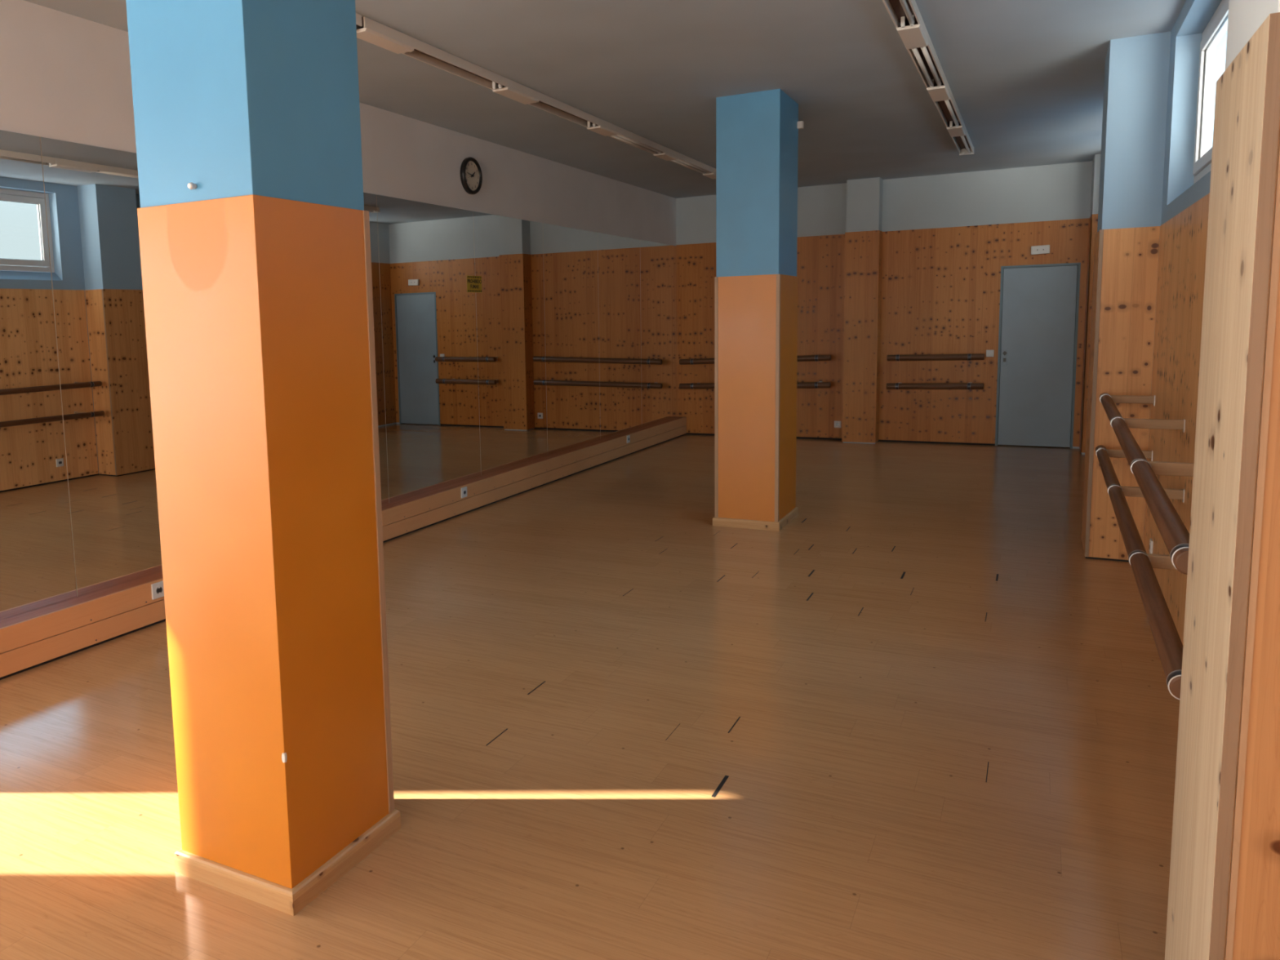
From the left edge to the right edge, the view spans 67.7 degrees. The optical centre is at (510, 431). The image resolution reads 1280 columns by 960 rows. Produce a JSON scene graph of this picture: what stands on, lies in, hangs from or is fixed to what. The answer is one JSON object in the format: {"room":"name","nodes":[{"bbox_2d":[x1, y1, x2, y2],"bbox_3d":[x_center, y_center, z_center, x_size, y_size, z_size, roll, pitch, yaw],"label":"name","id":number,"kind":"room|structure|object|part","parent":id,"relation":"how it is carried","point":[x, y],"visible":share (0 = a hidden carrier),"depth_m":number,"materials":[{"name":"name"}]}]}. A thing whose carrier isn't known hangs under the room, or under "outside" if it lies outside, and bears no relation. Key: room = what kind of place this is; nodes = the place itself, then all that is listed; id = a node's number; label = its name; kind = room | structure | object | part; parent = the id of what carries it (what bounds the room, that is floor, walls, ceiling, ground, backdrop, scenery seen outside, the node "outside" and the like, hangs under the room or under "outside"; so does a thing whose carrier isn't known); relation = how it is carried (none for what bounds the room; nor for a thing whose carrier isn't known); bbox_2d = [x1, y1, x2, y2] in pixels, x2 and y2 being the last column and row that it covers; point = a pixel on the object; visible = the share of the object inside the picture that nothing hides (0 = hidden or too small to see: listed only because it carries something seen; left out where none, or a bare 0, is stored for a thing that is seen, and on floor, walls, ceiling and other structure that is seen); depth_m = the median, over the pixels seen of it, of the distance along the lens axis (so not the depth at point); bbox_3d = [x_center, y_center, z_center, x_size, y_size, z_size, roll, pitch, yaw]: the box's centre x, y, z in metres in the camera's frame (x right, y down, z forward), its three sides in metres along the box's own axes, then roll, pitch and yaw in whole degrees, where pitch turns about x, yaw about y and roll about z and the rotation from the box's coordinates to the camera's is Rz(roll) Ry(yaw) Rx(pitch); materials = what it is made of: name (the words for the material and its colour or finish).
{"room":"dance studio","nodes":[
{"label":"dance studio","id":0,"kind":"room"},
{"bbox_2d":[125,0,400,915],"bbox_3d":[-0.701,-0.289,2.664,0.453,3.123,0.490,2,8,29],"label":"column","id":1,"kind":"structure","parent":0,"point":[257,278],"depth_m":2.53,"materials":[{"name":"orange paint"}]},
{"bbox_2d":[187,182,196,189],"bbox_3d":[-0.817,-0.630,2.416,0.018,0.018,0.020,2,8,29],"label":"peg","id":2,"kind":"object","parent":1,"relation":"attached to","point":[191,185],"visible":1,"depth_m":2.41,"materials":[{"name":"white plastic"}]},
{"bbox_2d":[281,752,287,763],"bbox_3d":[-0.600,0.864,2.498,0.012,0.028,0.010,2,8,29],"label":"sticker","id":3,"kind":"object","parent":1,"relation":"attached to","point":[284,757],"visible":1,"depth_m":2.50,"materials":[{"name":"white paper"}]},
{"bbox_3d":[-0.661,1.230,2.841,0.453,0.064,0.490,2,8,29],"label":"skirting","id":4,"kind":"part","parent":1,"relation":"part of","materials":[{"name":"brown wood"}]},
{"bbox_2d":[0,0,675,587],"bbox_3d":[-2.315,-0.466,4.543,0.060,3.123,18.739,2,8,29],"label":"wall","id":5,"kind":"structure","parent":0,"point":[64,77],"depth_m":6.87,"materials":[{"name":"white paint"}]},
{"bbox_2d":[0,129,76,619],"bbox_3d":[-2.547,-0.213,4.072,0.006,2.264,1.315,2,8,29],"label":"wall mirror","id":6,"kind":"object","parent":5,"relation":"attached to","point":[37,569],"visible":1,"depth_m":4.50,"materials":[{"name":"clear glass"}]},
{"bbox_2d":[40,137,162,596],"bbox_3d":[-1.907,-0.363,5.217,0.006,2.264,1.317,2,8,29],"label":"wall mirror","id":7,"kind":"object","parent":5,"relation":"attached to","point":[91,193],"visible":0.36,"depth_m":4.86,"materials":[{"name":"clear glass"}]},
{"bbox_2d":[363,192,388,505],"bbox_3d":[-1.265,-0.514,6.364,0.006,2.264,1.321,2,8,29],"label":"wall mirror","id":8,"kind":"object","parent":5,"relation":"attached to","point":[370,199],"visible":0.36,"depth_m":6.89,"materials":[{"name":"clear glass"}]},
{"bbox_2d":[376,194,480,502],"bbox_3d":[-0.617,-0.665,7.523,0.006,2.264,1.344,2,8,29],"label":"wall mirror","id":9,"kind":"object","parent":5,"relation":"attached to","point":[426,251],"visible":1,"depth_m":7.45,"materials":[{"name":"clear glass"}]},
{"bbox_2d":[466,275,481,293],"bbox_3d":[-0.309,-1.257,8.030,0.002,0.140,0.240,2,8,29],"label":"warning sticker","id":10,"kind":"object","parent":9,"relation":"attached to","point":[473,282],"visible":1,"depth_m":8.03,"materials":[{"name":"yellow"}]},
{"bbox_2d":[460,156,482,194],"bbox_3d":[-0.327,-2.147,7.906,0.042,0.304,0.304,2,8,29],"label":"wall clock","id":11,"kind":"object","parent":5,"relation":"attached to","point":[471,175],"visible":1,"depth_m":7.89,"materials":[{"name":"black plastic"}]},
{"bbox_2d":[473,211,547,475],"bbox_3d":[0.023,-0.815,8.666,0.006,2.264,1.285,2,8,29],"label":"wall mirror","id":12,"kind":"object","parent":5,"relation":"attached to","point":[508,256],"visible":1,"depth_m":8.61,"materials":[{"name":"clear glass"}]},
{"bbox_2d":[542,222,600,455],"bbox_3d":[0.652,-0.963,9.791,0.006,2.264,1.301,2,8,29],"label":"wall mirror","id":13,"kind":"object","parent":5,"relation":"attached to","point":[571,273],"visible":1,"depth_m":9.74,"materials":[{"name":"clear glass"}]},
{"bbox_2d":[597,232,641,439],"bbox_3d":[1.274,-1.108,10.903,0.006,2.264,1.256,2,8,29],"label":"wall mirror","id":14,"kind":"object","parent":5,"relation":"attached to","point":[618,257],"visible":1,"depth_m":10.86,"materials":[{"name":"clear glass"}]},
{"bbox_2d":[640,240,677,426],"bbox_3d":[1.898,-1.255,12.019,0.006,2.264,1.310,2,8,29],"label":"wall mirror","id":15,"kind":"object","parent":5,"relation":"attached to","point":[658,261],"visible":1,"depth_m":11.98,"materials":[{"name":"clear glass"}]},
{"bbox_2d":[0,434,1179,959],"bbox_3d":[-0.052,1.236,3.443,5.266,0.121,19.039,2,8,29],"label":"floor","id":16,"kind":"structure","parent":0,"point":[911,717],"depth_m":3.47,"materials":[{"name":"laminate"}]},
{"bbox_2d":[0,416,686,679],"bbox_3d":[-0.323,0.532,8.000,0.139,0.238,10.839,2,8,29],"label":"ledge","id":17,"kind":"object","parent":16,"relation":"on","point":[33,638],"visible":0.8,"depth_m":5.10,"materials":[{"name":"brown wood"}]},
{"bbox_2d":[151,580,164,599],"bbox_3d":[-1.887,0.850,5.048,0.015,0.084,0.084,2,8,29],"label":"wall socket","id":18,"kind":"object","parent":17,"relation":"attached to","point":[157,589],"visible":0.84,"depth_m":5.04,"materials":[{"name":"white plastic"}]},
{"bbox_2d":[461,486,466,497],"bbox_3d":[-0.382,0.499,7.739,0.015,0.084,0.084,2,8,29],"label":"wall socket","id":19,"kind":"object","parent":17,"relation":"attached to","point":[464,490],"visible":1,"depth_m":7.73,"materials":[{"name":"white plastic"}]},
{"bbox_2d":[626,435,630,443],"bbox_3d":[1.354,0.086,10.841,0.015,0.084,0.084,2,8,29],"label":"wall socket","id":20,"kind":"object","parent":17,"relation":"attached to","point":[628,436],"visible":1,"depth_m":10.84,"materials":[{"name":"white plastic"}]},
{"bbox_2d":[712,88,798,531],"bbox_3d":[1.850,-0.868,7.070,0.497,3.123,0.623,2,8,29],"label":"column","id":21,"kind":"structure","parent":16,"relation":"on","point":[756,278],"depth_m":6.83,"materials":[{"name":"orange paint"}]},
{"bbox_3d":[1.889,0.650,7.247,0.497,0.064,0.623,2,8,29],"label":"skirting","id":22,"kind":"part","parent":21,"relation":"part of","materials":[{"name":"brown wood"}]},
{"bbox_2d":[797,120,803,128],"bbox_3d":[2.159,-2.285,7.021,0.040,0.052,0.040,2,8,29],"label":"detector","id":23,"kind":"object","parent":21,"relation":"attached to","point":[800,124],"visible":1,"depth_m":7.00,"materials":[{"name":"white plastic"}]},
{"bbox_2d":[1080,31,1171,561],"bbox_3d":[3.819,-0.780,5.879,0.306,3.123,0.533,2,8,29],"label":"pilaster","id":24,"kind":"object","parent":16,"relation":"on","point":[1126,250],"visible":0.91,"depth_m":5.63,"materials":[{"name":"blue paint"}]},
{"bbox_2d":[23,0,1186,198],"bbox_3d":[-0.224,-2.026,3.111,5.466,0.200,19.039,2,8,29],"label":"ceiling","id":25,"kind":"structure","parent":0,"point":[1025,78],"depth_m":6.08,"materials":[{"name":"paint"}]},
{"bbox_2d":[355,13,362,27],"bbox_3d":[-1.161,-1.982,4.149,0.122,0.077,1.478,2,8,29],"label":"batten","id":26,"kind":"object","parent":25,"relation":"attached to","point":[358,17],"visible":0.11,"depth_m":4.74,"materials":[{"name":"white metal"}]},
{"bbox_2d":[355,16,506,89],"bbox_3d":[-0.434,-2.157,5.449,0.122,0.068,1.478,2,8,29],"label":"batten","id":27,"kind":"object","parent":25,"relation":"attached to","point":[375,33],"visible":0.95,"depth_m":5.34,"materials":[{"name":"white metal"}]},
{"bbox_2d":[491,78,599,128],"bbox_3d":[0.284,-2.326,6.732,0.122,0.068,1.478,2,8,29],"label":"batten","id":28,"kind":"object","parent":25,"relation":"attached to","point":[514,91],"visible":0.99,"depth_m":6.63,"materials":[{"name":"white metal"}]},
{"bbox_2d":[586,118,665,154],"bbox_3d":[1.002,-2.494,8.015,0.122,0.068,1.478,2,8,29],"label":"batten","id":29,"kind":"object","parent":25,"relation":"attached to","point":[606,128],"visible":1,"depth_m":7.90,"materials":[{"name":"white metal"}]},
{"bbox_2d":[653,146,713,174],"bbox_3d":[1.720,-2.662,9.298,0.122,0.068,1.478,2,8,29],"label":"batten","id":30,"kind":"object","parent":25,"relation":"attached to","point":[671,155],"visible":0.97,"depth_m":9.20,"materials":[{"name":"white metal"}]},
{"bbox_2d":[702,168,715,178],"bbox_3d":[2.438,-2.830,10.582,0.122,0.068,1.478,2,8,29],"label":"batten","id":31,"kind":"object","parent":25,"relation":"attached to","point":[713,175],"visible":0.16,"depth_m":9.98,"materials":[{"name":"white metal"}]},
{"bbox_2d":[882,0,919,27],"bbox_3d":[1.734,-2.083,4.327,0.122,0.068,1.518,2,8,29],"label":"batten","id":32,"kind":"object","parent":25,"relation":"attached to","point":[896,9],"visible":1,"depth_m":4.82,"materials":[{"name":"white metal"}]},
{"bbox_2d":[895,13,946,88],"bbox_3d":[2.486,-2.259,5.670,0.122,0.068,1.578,2,8,29],"label":"batten","id":33,"kind":"object","parent":25,"relation":"attached to","point":[916,38],"visible":0.99,"depth_m":5.54,"materials":[{"name":"white metal"}]},
{"bbox_2d":[926,79,962,128],"bbox_3d":[3.259,-2.440,7.053,0.122,0.068,1.608,2,8,29],"label":"batten","id":34,"kind":"object","parent":25,"relation":"attached to","point":[943,98],"visible":0.98,"depth_m":6.99,"materials":[{"name":"white metal"}]},
{"bbox_2d":[946,120,973,155],"bbox_3d":[4.033,-2.622,8.436,0.128,0.068,1.578,2,8,29],"label":"batten","id":35,"kind":"object","parent":25,"relation":"attached to","point":[959,135],"visible":0.97,"depth_m":8.45,"materials":[{"name":"white metal"}]},
{"bbox_3d":[4.409,-2.710,9.107,0.128,0.066,0.030,2,8,29],"label":"plate","id":36,"kind":"part","parent":35,"relation":"part of","materials":[{"name":"white plastic"}]},
{"bbox_2d":[675,160,1093,448],"bbox_3d":[4.479,-1.444,11.428,5.266,3.123,0.188,2,8,29],"label":"wall","id":37,"kind":"structure","parent":0,"point":[1063,191],"depth_m":10.84,"materials":[{"name":"grey paint"}]},
{"bbox_2d":[685,432,995,445],"bbox_3d":[3.929,0.086,11.822,3.826,0.022,0.010,2,8,29],"label":"baseboard","id":38,"kind":"structure","parent":37,"relation":"attached to","point":[807,437],"depth_m":11.37,"materials":[{"name":"black wood"}]},
{"bbox_2d":[841,177,882,444],"bbox_3d":[4.225,-1.425,11.316,0.385,3.123,0.256,2,8,29],"label":"pilaster","id":39,"kind":"object","parent":37,"relation":"attached to","point":[864,233],"visible":1,"depth_m":11.20,"materials":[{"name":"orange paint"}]},
{"bbox_2d":[675,217,1088,446],"bbox_3d":[4.261,-1.150,11.473,4.660,2.496,0.012,2,8,29],"label":"cladding","id":40,"kind":"object","parent":37,"relation":"attached to","point":[940,286],"visible":0.79,"depth_m":11.17,"materials":[{"name":"brown wood"}]},
{"bbox_2d":[679,355,831,364],"bbox_3d":[3.100,-0.917,11.979,1.906,0.120,0.288,2,8,29],"label":"ballet barre","id":41,"kind":"object","parent":40,"relation":"attached to","point":[805,357],"visible":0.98,"depth_m":11.60,"materials":[{"name":"brown wood"}]},
{"bbox_2d":[679,382,831,389],"bbox_3d":[3.108,-0.595,12.017,1.905,0.106,0.288,2,8,29],"label":"ballet barre","id":42,"kind":"object","parent":40,"relation":"attached to","point":[799,384],"visible":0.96,"depth_m":11.63,"materials":[{"name":"brown wood"}]},
{"bbox_2d":[834,421,841,427],"bbox_3d":[4.063,-0.091,11.709,0.084,0.084,0.015,2,8,29],"label":"wall socket","id":43,"kind":"object","parent":40,"relation":"attached to","point":[837,424],"visible":1,"depth_m":11.70,"materials":[{"name":"white plastic"}]},
{"bbox_2d":[886,382,983,389],"bbox_3d":[4.950,-0.537,10.994,1.029,0.084,0.288,2,8,29],"label":"ballet barre","id":44,"kind":"object","parent":40,"relation":"attached to","point":[889,385],"visible":1,"depth_m":10.87,"materials":[{"name":"brown wood"}]},
{"bbox_2d":[886,353,984,360],"bbox_3d":[4.940,-0.868,10.956,1.024,0.083,0.288,2,8,29],"label":"ballet barre","id":45,"kind":"object","parent":40,"relation":"attached to","point":[968,356],"visible":1,"depth_m":10.84,"materials":[{"name":"brown wood"}]},
{"bbox_2d":[986,350,994,356],"bbox_3d":[5.496,-0.897,10.802,0.080,0.080,0.015,2,8,29],"label":"light switch","id":46,"kind":"object","parent":40,"relation":"attached to","point":[988,353],"visible":1,"depth_m":10.79,"materials":[{"name":"white plastic"}]},
{"bbox_2d":[1031,244,1049,254],"bbox_3d":[5.864,-2.013,10.429,0.184,0.096,0.048,2,8,29],"label":"junction box","id":47,"kind":"object","parent":40,"relation":"attached to","point":[1045,249],"visible":1,"depth_m":10.41,"materials":[{"name":"white plastic"}]},
{"bbox_2d":[995,262,1080,448],"bbox_3d":[5.932,-0.847,10.626,0.772,2.047,0.104,2,8,29],"label":"door","id":48,"kind":"structure","parent":37,"relation":"in","point":[1039,305],"depth_m":10.58,"materials":[{"name":"paint"}]},
{"bbox_2d":[1160,0,1226,225],"bbox_3d":[2.084,-0.302,2.162,0.296,3.123,18.839,2,8,29],"label":"wall","id":49,"kind":"structure","parent":0,"point":[1180,192],"depth_m":5.19,"materials":[{"name":"blue paint"}]},
{"bbox_2d":[1079,213,1097,453],"bbox_3d":[6.245,-1.040,10.091,0.156,2.496,0.485,2,8,29],"label":"cladding","id":50,"kind":"object","parent":49,"relation":"attached to","point":[1093,220],"visible":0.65,"depth_m":9.95,"materials":[{"name":"brown wood"}]},
{"bbox_2d":[1080,154,1101,454],"bbox_3d":[6.247,-1.331,10.063,0.152,3.123,0.489,2,8,29],"label":"trim","id":51,"kind":"structure","parent":49,"relation":"attached to","point":[1096,161],"depth_m":9.74,"materials":[{"name":"grey paint"}]},
{"bbox_2d":[1143,192,1209,644],"bbox_3d":[1.800,0.269,2.000,0.004,2.009,18.154,2,8,29],"label":"cladding","id":52,"kind":"object","parent":49,"relation":"attached to","point":[1183,238],"visible":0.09,"depth_m":4.60,"materials":[{"name":"brown wood"}]},
{"bbox_2d":[1095,444,1184,699],"bbox_3d":[2.647,0.349,3.872,0.325,0.072,4.198,2,8,29],"label":"ballet barre","id":53,"kind":"object","parent":52,"relation":"attached to","point":[1169,645],"visible":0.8,"depth_m":3.05,"materials":[{"name":"brown wood"}]},
{"bbox_3d":[3.633,0.131,5.539,0.232,0.044,0.030,2,8,29],"label":"arm","id":54,"kind":"part","parent":53,"relation":"part of","materials":[{"name":"brown wood"}]},
{"bbox_3d":[2.966,0.283,4.363,0.247,0.044,0.030,2,8,29],"label":"arm","id":55,"kind":"part","parent":53,"relation":"part of","materials":[{"name":"brown wood"}]},
{"bbox_3d":[2.270,0.441,3.136,0.263,0.044,0.030,2,8,29],"label":"arm","id":56,"kind":"part","parent":53,"relation":"part of","materials":[{"name":"brown wood"}]},
{"bbox_2d":[1099,392,1193,574],"bbox_3d":[2.637,0.048,3.838,0.328,0.088,4.198,2,8,29],"label":"ballet barre","id":57,"kind":"object","parent":52,"relation":"attached to","point":[1175,535],"visible":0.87,"depth_m":3.21,"materials":[{"name":"brown wood"}]},
{"bbox_3d":[3.643,-0.189,5.526,0.224,0.044,0.030,2,8,29],"label":"arm","id":58,"kind":"part","parent":57,"relation":"part of","materials":[{"name":"brown wood"}]},
{"bbox_3d":[3.014,-0.036,4.422,0.242,0.044,0.030,2,8,29],"label":"arm","id":59,"kind":"part","parent":57,"relation":"part of","materials":[{"name":"brown wood"}]},
{"bbox_3d":[2.326,0.130,3.214,0.262,0.044,0.030,2,8,29],"label":"arm","id":60,"kind":"part","parent":57,"relation":"part of","materials":[{"name":"brown wood"}]},
{"bbox_2d":[1149,538,1153,553],"bbox_3d":[3.626,0.654,5.335,0.015,0.084,0.084,2,8,29],"label":"wall socket","id":61,"kind":"object","parent":52,"relation":"attached to","point":[1151,542],"visible":0.86,"depth_m":5.31,"materials":[{"name":"white plastic"}]},
{"bbox_2d":[1192,0,1229,183],"bbox_3d":[2.862,-1.549,3.542,0.117,0.820,3.778,2,8,29],"label":"window","id":62,"kind":"structure","parent":49,"relation":"in","point":[1217,26],"depth_m":5.05,"materials":[{"name":"white plastic"}]},
{"bbox_2d":[1164,0,1279,959],"bbox_3d":[1.490,-0.235,1.717,0.306,3.123,0.523,2,8,29],"label":"pilaster","id":63,"kind":"object","parent":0,"point":[1224,895],"visible":1,"depth_m":1.66,"materials":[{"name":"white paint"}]}
]}

